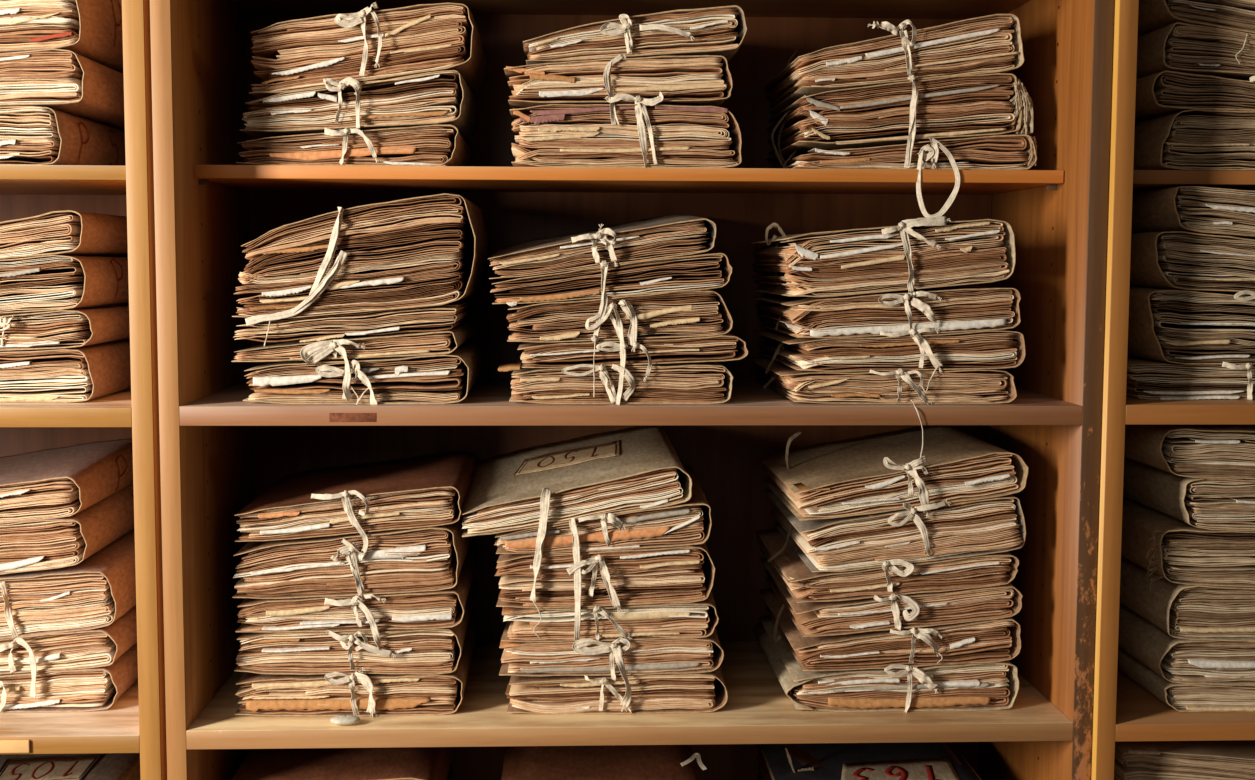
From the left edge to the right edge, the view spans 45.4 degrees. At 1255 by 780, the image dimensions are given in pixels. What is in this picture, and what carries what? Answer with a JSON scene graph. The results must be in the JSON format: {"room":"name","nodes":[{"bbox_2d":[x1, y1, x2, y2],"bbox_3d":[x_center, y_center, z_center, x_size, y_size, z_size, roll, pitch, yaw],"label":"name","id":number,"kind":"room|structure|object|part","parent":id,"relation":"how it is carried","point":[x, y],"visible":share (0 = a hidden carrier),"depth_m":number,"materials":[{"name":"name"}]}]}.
{"room":"archive room","nodes":[
{"label":"archive room","id":0,"kind":"room"},
{"bbox_3d":[0.050,1.472,0.572,5.200,0.030,3.020,0,5,-2],"label":"floor","id":1,"kind":"structure","parent":0,"visible":0},
{"bbox_2d":[0,0,166,779],"bbox_3d":[-0.975,0.293,1.709,0.970,2.120,0.376,0,5,-2],"label":"bookcase","id":2,"kind":"object","parent":1,"relation":"on","point":[136,722],"visible":0.07,"depth_m":1.54,"materials":[{"name":"brown wood"}]},
{"bbox_2d":[0,106,125,165],"bbox_3d":[-0.685,-0.269,1.653,0.222,0.061,0.302,0,5,-2],"label":"bundle","id":3,"kind":"object","parent":2,"relation":"on","point":[29,135],"visible":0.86,"depth_m":1.53,"materials":[{"name":"paper"}]},
{"bbox_2d":[0,48,124,129],"bbox_3d":[-0.673,-0.325,1.650,0.243,0.061,0.299,0,5,-2],"label":"bundle","id":4,"kind":"object","parent":3,"relation":"on","point":[66,81],"visible":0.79,"depth_m":1.52,"materials":[{"name":"paper"}]},
{"bbox_2d":[0,0,122,72],"bbox_3d":[-0.672,-0.388,1.644,0.238,0.089,0.300,0,5,-2],"label":"bundle","id":5,"kind":"object","parent":4,"relation":"on","point":[91,29],"visible":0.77,"depth_m":1.51,"materials":[{"name":"paper"}]},
{"bbox_3d":[-0.973,-0.232,1.657,0.929,0.014,0.350,0,5,-2],"label":"adjustable shelf","id":6,"kind":"part","parent":2,"relation":"part of","materials":[{"name":"brown wood"}]},
{"bbox_2d":[0,338,130,402],"bbox_3d":[-0.694,-0.028,1.709,0.261,0.057,0.300,0,5,-2],"label":"bundle","id":7,"kind":"object","parent":2,"relation":"on","point":[83,373],"visible":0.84,"depth_m":1.58,"materials":[{"name":"paper"}]},
{"bbox_2d":[0,305,129,350],"bbox_3d":[-0.693,-0.072,1.703,0.260,0.047,0.305,0,5,-2],"label":"bundle","id":8,"kind":"object","parent":7,"relation":"on","point":[67,328],"visible":0.94,"depth_m":1.58,"materials":[{"name":"paper"}]},
{"bbox_2d":[0,255,128,312],"bbox_3d":[-0.694,-0.118,1.702,0.254,0.068,0.299,0,5,-2],"label":"bundle","id":9,"kind":"object","parent":8,"relation":"on","point":[78,281],"visible":0.92,"depth_m":1.58,"materials":[{"name":"paper"}]},
{"bbox_2d":[0,210,127,259],"bbox_3d":[-0.694,-0.168,1.697,0.251,0.062,0.300,0,5,-2],"label":"bundle","id":10,"kind":"object","parent":9,"relation":"on","point":[67,232],"visible":0.78,"depth_m":1.57,"materials":[{"name":"paper"}]},
{"bbox_3d":[-0.974,0.013,1.677,0.929,0.020,0.352,0,5,-2],"label":"fixed shelf","id":11,"kind":"part","parent":2,"relation":"part of","materials":[{"name":"brown wood"}]},
{"bbox_3d":[-0.983,0.278,1.886,0.929,2.080,0.020,0,5,-2],"label":"panel","id":12,"kind":"part","parent":2,"relation":"part of","materials":[{"name":"brown wood"}]},
{"bbox_2d":[0,642,137,712],"bbox_3d":[-0.707,0.313,1.764,0.296,0.048,0.307,0,5,-2],"label":"bundle","id":13,"kind":"object","parent":2,"relation":"on","point":[99,688],"visible":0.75,"depth_m":1.63,"materials":[{"name":"paper"}]},
{"bbox_2d":[0,605,136,698],"bbox_3d":[-0.705,0.284,1.762,0.296,0.074,0.306,0,5,-2],"label":"bundle","id":14,"kind":"object","parent":13,"relation":"on","point":[98,647],"visible":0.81,"depth_m":1.63,"materials":[{"name":"paper"}]},
{"bbox_2d":[0,529,135,638],"bbox_3d":[-0.705,0.222,1.759,0.293,0.096,0.302,0,5,-2],"label":"bundle","id":15,"kind":"object","parent":14,"relation":"on","point":[95,592],"visible":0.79,"depth_m":1.62,"materials":[{"name":"paper"}]},
{"bbox_2d":[0,484,133,574],"bbox_3d":[-0.717,0.158,1.754,0.264,0.084,0.300,0,5,-2],"label":"bundle","id":16,"kind":"object","parent":15,"relation":"on","point":[26,546],"visible":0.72,"depth_m":1.62,"materials":[{"name":"paper"}]},
{"bbox_2d":[0,438,132,523],"bbox_3d":[-0.719,0.105,1.750,0.256,0.074,0.300,0,5,-2],"label":"bundle","id":17,"kind":"object","parent":16,"relation":"on","point":[60,482],"visible":0.89,"depth_m":1.66,"materials":[{"name":"paper"}]},
{"bbox_3d":[-0.975,0.351,1.705,0.929,0.019,0.352,0,5,-2],"label":"fixed shelf","id":18,"kind":"part","parent":2,"relation":"part of","materials":[{"name":"brown wood"}]},
{"bbox_3d":[-0.501,0.293,1.731,0.021,2.120,0.370,0,5,-2],"label":"panel","id":19,"kind":"part","parent":2,"relation":"part of","materials":[{"name":"brown wood"}]},
{"bbox_3d":[-0.696,0.584,1.756,0.264,0.172,0.300,0,5,-2],"label":"bundle","id":20,"kind":"object","parent":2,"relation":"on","visible":0},
{"bbox_2d":[0,753,140,779],"bbox_3d":[-0.695,0.463,1.746,0.260,0.076,0.300,0,5,-2],"label":"bundle","id":21,"kind":"object","parent":20,"relation":"on","point":[97,766],"visible":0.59,"depth_m":1.72,"materials":[{"name":"paper"}]},
{"bbox_3d":[-0.663,0.431,1.697,0.102,0.004,0.085,0,5,-2],"label":"label frame","id":22,"kind":"part","parent":21,"relation":"part of","materials":[{"name":"black"}]},
{"bbox_2d":[150,0,1113,779],"bbox_3d":[0.001,0.293,1.751,0.970,2.120,0.373,0,5,-2],"label":"bookcase","id":23,"kind":"object","parent":1,"relation":"on","point":[220,451],"visible":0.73,"depth_m":1.67,"materials":[{"name":"brown wood"}]},
{"bbox_3d":[-0.474,0.293,1.732,0.020,2.120,0.370,0,5,-2],"label":"panel","id":24,"kind":"part","parent":23,"relation":"part of","materials":[{"name":"brown wood"}]},
{"bbox_2d":[330,715,359,724],"bbox_3d":[-0.295,0.346,1.571,0.031,0.010,0.021,0,5,-2],"label":"pebble","id":25,"kind":"object","parent":23,"relation":"on","point":[342,719],"visible":1,"depth_m":1.56,"materials":[{"name":"stone"}]},
{"bbox_2d":[236,125,471,165],"bbox_3d":[-0.303,-0.273,1.734,0.235,0.046,0.307,0,5,-2],"label":"bundle","id":26,"kind":"object","parent":23,"relation":"on","point":[427,145],"visible":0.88,"depth_m":1.60,"materials":[{"name":"paper"}]},
{"bbox_2d":[240,70,477,141],"bbox_3d":[-0.298,-0.319,1.731,0.236,0.066,0.307,0,5,-2],"label":"bundle","id":27,"kind":"object","parent":26,"relation":"on","point":[437,97],"visible":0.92,"depth_m":1.60,"materials":[{"name":"paper"}]},
{"bbox_2d":[249,2,485,98],"bbox_3d":[-0.287,-0.374,1.727,0.237,0.097,0.307,0,5,-2],"label":"bundle","id":28,"kind":"object","parent":27,"relation":"on","point":[367,44],"visible":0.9,"depth_m":1.59,"materials":[{"name":"paper"}]},
{"bbox_2d":[234,613,477,717],"bbox_3d":[-0.303,0.316,1.741,0.242,0.068,0.309,0,5,-2],"label":"bundle","id":29,"kind":"object","parent":23,"relation":"on","point":[358,694],"visible":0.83,"depth_m":1.60,"materials":[{"name":"paper"}]},
{"bbox_2d":[234,577,475,674],"bbox_3d":[-0.303,0.267,1.738,0.241,0.050,0.307,0,5,-2],"label":"bundle","id":30,"kind":"object","parent":29,"relation":"on","point":[401,651],"visible":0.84,"depth_m":1.60,"materials":[{"name":"paper"}]},
{"bbox_2d":[235,541,478,648],"bbox_3d":[-0.300,0.235,1.736,0.242,0.068,0.306,0,5,-2],"label":"bundle","id":31,"kind":"object","parent":30,"relation":"on","point":[445,608],"visible":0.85,"depth_m":1.60,"materials":[{"name":"paper"}]},
{"bbox_2d":[232,515,472,602],"bbox_3d":[-0.303,0.173,1.730,0.239,0.082,0.308,0,5,-2],"label":"bundle","id":32,"kind":"object","parent":31,"relation":"on","point":[423,559],"visible":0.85,"depth_m":1.59,"materials":[{"name":"paper"}]},
{"bbox_2d":[234,451,476,560],"bbox_3d":[-0.301,0.128,1.727,0.240,0.079,0.306,0,5,-2],"label":"bundle","id":33,"kind":"object","parent":32,"relation":"on","point":[430,490],"visible":1,"depth_m":1.59,"materials":[{"name":"paper"}]},
{"bbox_2d":[243,341,483,404],"bbox_3d":[-0.286,-0.019,1.690,0.232,0.058,0.308,0,5,-2],"label":"bundle","id":34,"kind":"object","parent":23,"relation":"on","point":[443,378],"visible":0.96,"depth_m":1.55,"materials":[{"name":"paper"}]},
{"bbox_2d":[231,320,474,400],"bbox_3d":[-0.297,-0.037,1.687,0.232,0.072,0.309,0,5,-2],"label":"bundle","id":35,"kind":"object","parent":34,"relation":"on","point":[425,343],"visible":0.96,"depth_m":1.55,"materials":[{"name":"paper"}]},
{"bbox_2d":[234,299,473,341],"bbox_3d":[-0.296,-0.080,1.683,0.231,0.039,0.286,0,5,-2],"label":"bundle","id":36,"kind":"object","parent":35,"relation":"on","point":[447,316],"visible":0.94,"depth_m":1.55,"materials":[{"name":"paper"}]},
{"bbox_2d":[232,193,488,345],"bbox_3d":[-0.286,-0.136,1.681,0.250,0.158,0.305,0,5,-2],"label":"bundle","id":37,"kind":"object","parent":36,"relation":"on","point":[428,236],"visible":1,"depth_m":1.54,"materials":[{"name":"paper"}]},
{"bbox_2d":[498,355,733,403],"bbox_3d":[-0.018,-0.019,1.701,0.245,0.042,0.308,0,5,-2],"label":"bundle","id":38,"kind":"object","parent":23,"relation":"on","point":[693,382],"visible":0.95,"depth_m":1.56,"materials":[{"name":"paper"}]},
{"bbox_2d":[517,333,747,381],"bbox_3d":[0.000,-0.045,1.700,0.240,0.048,0.307,0,5,-2],"label":"bundle","id":39,"kind":"object","parent":38,"relation":"on","point":[725,347],"visible":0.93,"depth_m":1.56,"materials":[{"name":"paper"}]},
{"bbox_2d":[506,290,732,404],"bbox_3d":[-0.014,-0.056,1.698,0.236,0.119,0.309,0,5,-2],"label":"bundle","id":40,"kind":"object","parent":39,"relation":"on","point":[698,313],"visible":0.94,"depth_m":1.56,"materials":[{"name":"paper"}]},
{"bbox_2d":[490,253,731,396],"bbox_3d":[-0.022,-0.080,1.697,0.250,0.150,0.305,0,5,-2],"label":"bundle","id":41,"kind":"object","parent":40,"relation":"on","point":[712,270],"visible":0.98,"depth_m":1.56,"materials":[{"name":"paper"}]},
{"bbox_2d":[488,214,716,278],"bbox_3d":[-0.032,-0.165,1.688,0.236,0.077,0.307,0,5,-2],"label":"bundle","id":42,"kind":"object","parent":41,"relation":"on","point":[636,241],"visible":1,"depth_m":1.56,"materials":[{"name":"paper"}]},
{"bbox_2d":[505,667,727,713],"bbox_3d":[-0.012,0.314,1.756,0.251,0.044,0.320,0,5,-2],"label":"bundle","id":43,"kind":"object","parent":23,"relation":"on","point":[693,692],"visible":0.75,"depth_m":1.62,"materials":[{"name":"paper"}]},
{"bbox_2d":[499,627,723,711],"bbox_3d":[-0.018,0.292,1.753,0.252,0.082,0.321,0,5,-2],"label":"bundle","id":44,"kind":"object","parent":43,"relation":"on","point":[624,657],"visible":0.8,"depth_m":1.61,"materials":[{"name":"paper"}]},
{"bbox_2d":[501,592,718,642],"bbox_3d":[-0.020,0.237,1.750,0.245,0.043,0.318,0,5,-2],"label":"bundle","id":45,"kind":"object","parent":44,"relation":"on","point":[699,619],"visible":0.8,"depth_m":1.61,"materials":[{"name":"paper"}]},
{"bbox_2d":[494,542,714,612],"bbox_3d":[-0.025,0.190,1.744,0.246,0.072,0.320,0,5,-2],"label":"bundle","id":46,"kind":"object","parent":45,"relation":"on","point":[678,574],"visible":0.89,"depth_m":1.61,"materials":[{"name":"paper"}]},
{"bbox_2d":[494,466,711,639],"bbox_3d":[-0.027,0.181,1.744,0.243,0.146,0.319,0,5,-2],"label":"bundle","id":47,"kind":"object","parent":46,"relation":"on","point":[687,523],"visible":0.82,"depth_m":1.60,"materials":[{"name":"paper"}]},
{"bbox_2d":[461,426,691,638],"bbox_3d":[-0.063,0.153,1.741,0.252,0.200,0.313,0,5,-2],"label":"bundle","id":48,"kind":"object","parent":47,"relation":"on","point":[636,468],"visible":1,"depth_m":1.62,"materials":[{"name":"paper"}]},
{"bbox_3d":[-0.071,0.080,1.759,0.128,0.033,0.113,0,5,-2],"label":"label frame","id":49,"kind":"part","parent":48,"relation":"part of","materials":[{"name":"beige paper"}]},
{"bbox_3d":[-0.067,0.080,1.760,0.114,0.029,0.078,1,5,5],"label":"label frame","id":50,"kind":"part","parent":48,"relation":"part of","materials":[{"name":"beige paper"}]},
{"bbox_2d":[510,92,741,167],"bbox_3d":[-0.007,-0.288,1.746,0.249,0.084,0.306,0,5,-2],"label":"bundle","id":51,"kind":"object","parent":23,"relation":"on","point":[649,134],"visible":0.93,"depth_m":1.61,"materials":[{"name":"paper"}]},
{"bbox_2d":[504,54,732,124],"bbox_3d":[-0.015,-0.332,1.743,0.244,0.076,0.303,0,5,-2],"label":"bundle","id":52,"kind":"object","parent":51,"relation":"on","point":[697,80],"visible":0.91,"depth_m":1.60,"materials":[{"name":"paper"}]},
{"bbox_2d":[523,5,746,64],"bbox_3d":[0.003,-0.392,1.737,0.239,0.061,0.307,0,5,-2],"label":"bundle","id":53,"kind":"object","parent":52,"relation":"on","point":[720,31],"visible":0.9,"depth_m":1.60,"materials":[{"name":"paper"}]},
{"bbox_3d":[0.001,-0.242,1.734,0.928,0.014,0.276,0,5,-2],"label":"adjustable shelf","id":54,"kind":"part","parent":23,"relation":"part of","materials":[{"name":"brown wood"}]},
{"bbox_3d":[0.001,0.347,1.746,0.930,0.020,0.352,0,5,-2],"label":"fixed shelf","id":55,"kind":"part","parent":23,"relation":"part of","materials":[{"name":"brown wood"}]},
{"bbox_3d":[0.004,-0.458,1.678,0.930,0.020,0.352,0,5,-2],"label":"fixed shelf","id":56,"kind":"part","parent":23,"relation":"part of","materials":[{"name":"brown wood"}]},
{"bbox_3d":[0.002,0.012,1.718,0.930,0.020,0.352,0,5,-2],"label":"fixed shelf","id":57,"kind":"part","parent":23,"relation":"part of","materials":[{"name":"brown wood"}]},
{"bbox_2d":[747,356,1016,457],"bbox_3d":[0.276,0.011,1.709,0.255,0.093,0.322,0,5,-2],"label":"bundle","id":58,"kind":"object","parent":23,"relation":"on","point":[975,386],"visible":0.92,"depth_m":1.58,"materials":[{"name":"paper"}]},
{"bbox_2d":[753,328,1025,392],"bbox_3d":[0.282,-0.043,1.712,0.262,0.068,0.308,0,5,-2],"label":"bundle","id":59,"kind":"object","parent":58,"relation":"on","point":[993,349],"visible":0.93,"depth_m":1.58,"materials":[{"name":"paper"}]},
{"bbox_2d":[753,285,1020,337],"bbox_3d":[0.283,-0.093,1.708,0.250,0.054,0.308,0,5,-2],"label":"bundle","id":60,"kind":"object","parent":59,"relation":"on","point":[959,308],"visible":0.98,"depth_m":1.57,"materials":[{"name":"paper"}]},
{"bbox_2d":[748,216,1015,296],"bbox_3d":[0.275,-0.149,1.703,0.250,0.087,0.306,0,5,-2],"label":"bundle","id":61,"kind":"object","parent":60,"relation":"on","point":[939,251],"visible":1,"depth_m":1.57,"materials":[{"name":"paper"}]},
{"bbox_2d":[753,615,1018,712],"bbox_3d":[0.292,0.310,1.766,0.256,0.056,0.308,0,5,-2],"label":"bundle","id":62,"kind":"object","parent":23,"relation":"on","point":[974,686],"visible":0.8,"depth_m":1.63,"materials":[{"name":"paper"}]},
{"bbox_2d":[759,588,1020,670],"bbox_3d":[0.297,0.264,1.762,0.247,0.056,0.308,0,5,-2],"label":"bundle","id":63,"kind":"object","parent":62,"relation":"on","point":[997,640],"visible":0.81,"depth_m":1.62,"materials":[{"name":"paper"}]},
{"bbox_2d":[760,558,1022,642],"bbox_3d":[0.293,0.242,1.762,0.255,0.088,0.306,0,5,-2],"label":"bundle","id":64,"kind":"object","parent":63,"relation":"on","point":[898,612],"visible":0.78,"depth_m":1.62,"materials":[{"name":"paper"}]},
{"bbox_2d":[756,528,1018,602],"bbox_3d":[0.292,0.191,1.757,0.248,0.051,0.306,0,5,-2],"label":"bundle","id":65,"kind":"object","parent":64,"relation":"on","point":[895,576],"visible":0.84,"depth_m":1.62,"materials":[{"name":"paper"}]},
{"bbox_2d":[763,488,1025,571],"bbox_3d":[0.292,0.150,1.754,0.264,0.095,0.305,0,5,-2],"label":"bundle","id":66,"kind":"object","parent":65,"relation":"on","point":[970,528],"visible":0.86,"depth_m":1.61,"materials":[{"name":"paper"}]},
{"bbox_2d":[759,425,1028,520],"bbox_3d":[0.299,0.089,1.748,0.253,0.078,0.308,0,5,-2],"label":"bundle","id":67,"kind":"object","parent":66,"relation":"on","point":[880,472],"visible":1,"depth_m":1.62,"materials":[{"name":"paper"}]},
{"bbox_2d":[774,134,1036,217],"bbox_3d":[0.309,-0.242,1.761,0.267,0.093,0.311,0,5,-2],"label":"bundle","id":68,"kind":"object","parent":23,"relation":"on","point":[999,152],"visible":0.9,"depth_m":1.62,"materials":[{"name":"paper"}]},
{"bbox_2d":[766,73,1033,167],"bbox_3d":[0.298,-0.303,1.761,0.269,0.103,0.310,0,5,-5],"label":"bundle","id":69,"kind":"object","parent":68,"relation":"on","point":[912,111],"visible":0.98,"depth_m":1.62,"materials":[{"name":"paper"}]},
{"bbox_2d":[765,14,1023,111],"bbox_3d":[0.298,-0.376,1.751,0.245,0.080,0.307,0,5,-2],"label":"bundle","id":70,"kind":"object","parent":69,"relation":"on","point":[990,44],"visible":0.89,"depth_m":1.61,"materials":[{"name":"paper"}]},
{"bbox_3d":[0.475,0.293,1.772,0.020,2.120,0.370,0,5,-2],"label":"panel","id":71,"kind":"part","parent":23,"relation":"part of","materials":[{"name":"brown wood"}]},
{"bbox_3d":[-0.329,0.575,1.770,0.230,0.189,0.300,0,5,-2],"label":"bundle","id":72,"kind":"object","parent":23,"relation":"on","visible":0},
{"bbox_2d":[232,747,453,779],"bbox_3d":[-0.326,0.444,1.760,0.230,0.080,0.300,0,5,-2],"label":"bundle","id":73,"kind":"object","parent":72,"relation":"on","point":[401,763],"visible":0.52,"depth_m":1.67,"materials":[{"name":"paper"}]},
{"bbox_3d":[-0.030,0.581,1.784,0.229,0.176,0.300,0,5,-2],"label":"bundle","id":74,"kind":"object","parent":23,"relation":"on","visible":0},
{"bbox_2d":[502,745,706,779],"bbox_3d":[-0.030,0.456,1.773,0.232,0.087,0.299,0,5,-2],"label":"bundle","id":75,"kind":"object","parent":74,"relation":"on","point":[608,762],"visible":0.59,"depth_m":1.73,"materials":[{"name":"paper"}]},
{"bbox_3d":[0.293,0.589,1.797,0.244,0.162,0.301,0,5,-2],"label":"bundle","id":76,"kind":"object","parent":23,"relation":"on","visible":0},
{"bbox_2d":[757,742,981,779],"bbox_3d":[0.292,0.466,1.787,0.244,0.094,0.300,0,5,-2],"label":"bundle","id":77,"kind":"object","parent":76,"relation":"on","point":[917,760],"visible":0.78,"depth_m":1.79,"materials":[{"name":"paper"}]},
{"bbox_2d":[1090,0,1254,779],"bbox_3d":[0.971,0.294,1.786,0.970,2.120,0.385,0,5,-2],"label":"bookcase","id":78,"kind":"object","parent":1,"relation":"on","point":[1124,710],"visible":0.06,"depth_m":1.56,"materials":[{"name":"brown wood"}]},
{"bbox_3d":[0.496,0.294,1.766,0.019,2.120,0.384,0,5,-2],"label":"panel","id":79,"kind":"part","parent":78,"relation":"part of","materials":[{"name":"brown wood"}]},
{"bbox_3d":[0.971,0.347,1.774,0.931,0.018,0.352,0,5,-2],"label":"fixed shelf","id":80,"kind":"part","parent":78,"relation":"part of","materials":[{"name":"brown wood"}]},
{"bbox_2d":[1117,646,1254,711],"bbox_3d":[0.703,0.321,1.773,0.257,0.032,0.299,0,5,-2],"label":"bundle","id":81,"kind":"object","parent":78,"relation":"on","point":[1181,697],"visible":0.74,"depth_m":1.63,"materials":[{"name":"grey paper"}]},
{"bbox_2d":[1118,604,1254,684],"bbox_3d":[0.698,0.283,1.769,0.263,0.052,0.299,0,5,-2],"label":"bundle","id":82,"kind":"object","parent":81,"relation":"on","point":[1177,660],"visible":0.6,"depth_m":1.63,"materials":[{"name":"grey paper"}]},
{"bbox_2d":[1120,556,1254,640],"bbox_3d":[0.701,0.229,1.764,0.254,0.064,0.299,0,5,-2],"label":"bundle","id":83,"kind":"object","parent":82,"relation":"on","point":[1189,612],"visible":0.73,"depth_m":1.62,"materials":[{"name":"grey paper"}]},
{"bbox_2d":[1121,497,1254,590],"bbox_3d":[0.688,0.172,1.759,0.275,0.072,0.300,0,5,-2],"label":"bundle","id":84,"kind":"object","parent":83,"relation":"on","point":[1172,549],"visible":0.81,"depth_m":1.62,"materials":[{"name":"paper"}]},
{"bbox_2d":[1123,457,1254,530],"bbox_3d":[0.705,0.113,1.755,0.236,0.062,0.300,0,5,-2],"label":"bundle","id":85,"kind":"object","parent":84,"relation":"on","point":[1205,503],"visible":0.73,"depth_m":1.61,"materials":[{"name":"grey paper"}]},
{"bbox_2d":[1124,425,1254,478],"bbox_3d":[0.691,0.058,1.750,0.260,0.059,0.299,0,5,-2],"label":"bundle","id":86,"kind":"object","parent":85,"relation":"on","point":[1193,451],"visible":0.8,"depth_m":1.61,"materials":[{"name":"grey paper"}]},
{"bbox_3d":[0.973,0.011,1.745,0.931,0.020,0.352,0,5,-2],"label":"fixed shelf","id":87,"kind":"part","parent":78,"relation":"part of","materials":[{"name":"brown wood"}]},
{"bbox_2d":[1126,355,1254,399],"bbox_3d":[0.679,-0.021,1.748,0.289,0.042,0.294,0,5,-2],"label":"bundle","id":88,"kind":"object","parent":78,"relation":"on","point":[1146,378],"visible":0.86,"depth_m":1.61,"materials":[{"name":"grey paper"}]},
{"bbox_2d":[1127,287,1254,364],"bbox_3d":[0.685,-0.080,1.750,0.274,0.081,0.306,0,5,-2],"label":"bundle","id":89,"kind":"object","parent":88,"relation":"on","point":[1182,330],"visible":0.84,"depth_m":1.61,"materials":[{"name":"paper"}]},
{"bbox_2d":[1130,231,1254,291],"bbox_3d":[0.687,-0.148,1.747,0.265,0.068,0.300,0,5,-2],"label":"bundle","id":90,"kind":"object","parent":89,"relation":"on","point":[1182,260],"visible":0.8,"depth_m":1.61,"materials":[{"name":"paper"}]},
{"bbox_2d":[1131,186,1254,239],"bbox_3d":[0.695,-0.199,1.742,0.244,0.062,0.301,0,5,-2],"label":"bundle","id":91,"kind":"object","parent":90,"relation":"on","point":[1193,209],"visible":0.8,"depth_m":1.60,"materials":[{"name":"paper"}]},
{"bbox_2d":[1133,109,1254,170],"bbox_3d":[0.693,-0.281,1.753,0.259,0.065,0.300,0,5,-2],"label":"bundle","id":92,"kind":"object","parent":78,"relation":"on","point":[1195,139],"visible":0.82,"depth_m":1.61,"materials":[{"name":"paper"}]},
{"bbox_2d":[1135,70,1254,122],"bbox_3d":[0.686,-0.330,1.746,0.269,0.044,0.305,0,5,-2],"label":"bundle","id":93,"kind":"object","parent":92,"relation":"on","point":[1163,93],"visible":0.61,"depth_m":1.61,"materials":[{"name":"paper"}]},
{"bbox_2d":[1136,22,1254,80],"bbox_3d":[0.692,-0.374,1.744,0.255,0.058,0.301,0,5,-2],"label":"bundle","id":94,"kind":"object","parent":93,"relation":"on","point":[1178,46],"visible":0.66,"depth_m":1.60,"materials":[{"name":"paper"}]},
{"bbox_2d":[1138,0,1254,36],"bbox_3d":[0.688,-0.414,1.741,0.258,0.082,0.301,0,5,-2],"label":"bundle","id":95,"kind":"object","parent":94,"relation":"on","point":[1235,15],"visible":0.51,"depth_m":1.60,"materials":[{"name":"paper"}]},
{"bbox_3d":[0.972,-0.240,1.760,0.928,0.015,0.279,0,5,-2],"label":"adjustable shelf","id":96,"kind":"part","parent":78,"relation":"part of","materials":[{"name":"brown wood"}]},
{"bbox_3d":[0.963,0.279,1.961,0.931,2.080,0.033,0,5,-2],"label":"panel","id":97,"kind":"part","parent":78,"relation":"part of","materials":[{"name":"wood"}]},
{"bbox_3d":[0.687,0.582,1.794,0.310,0.178,0.300,0,5,-2],"label":"bundle","id":98,"kind":"object","parent":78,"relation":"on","visible":0},
{"bbox_2d":[1114,740,1254,779],"bbox_3d":[0.684,0.442,1.776,0.306,0.127,0.287,0,5,-2],"label":"bundle","id":99,"kind":"object","parent":98,"relation":"on","point":[1232,759],"visible":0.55,"depth_m":1.63,"materials":[{"name":"grey paper"}]}
]}

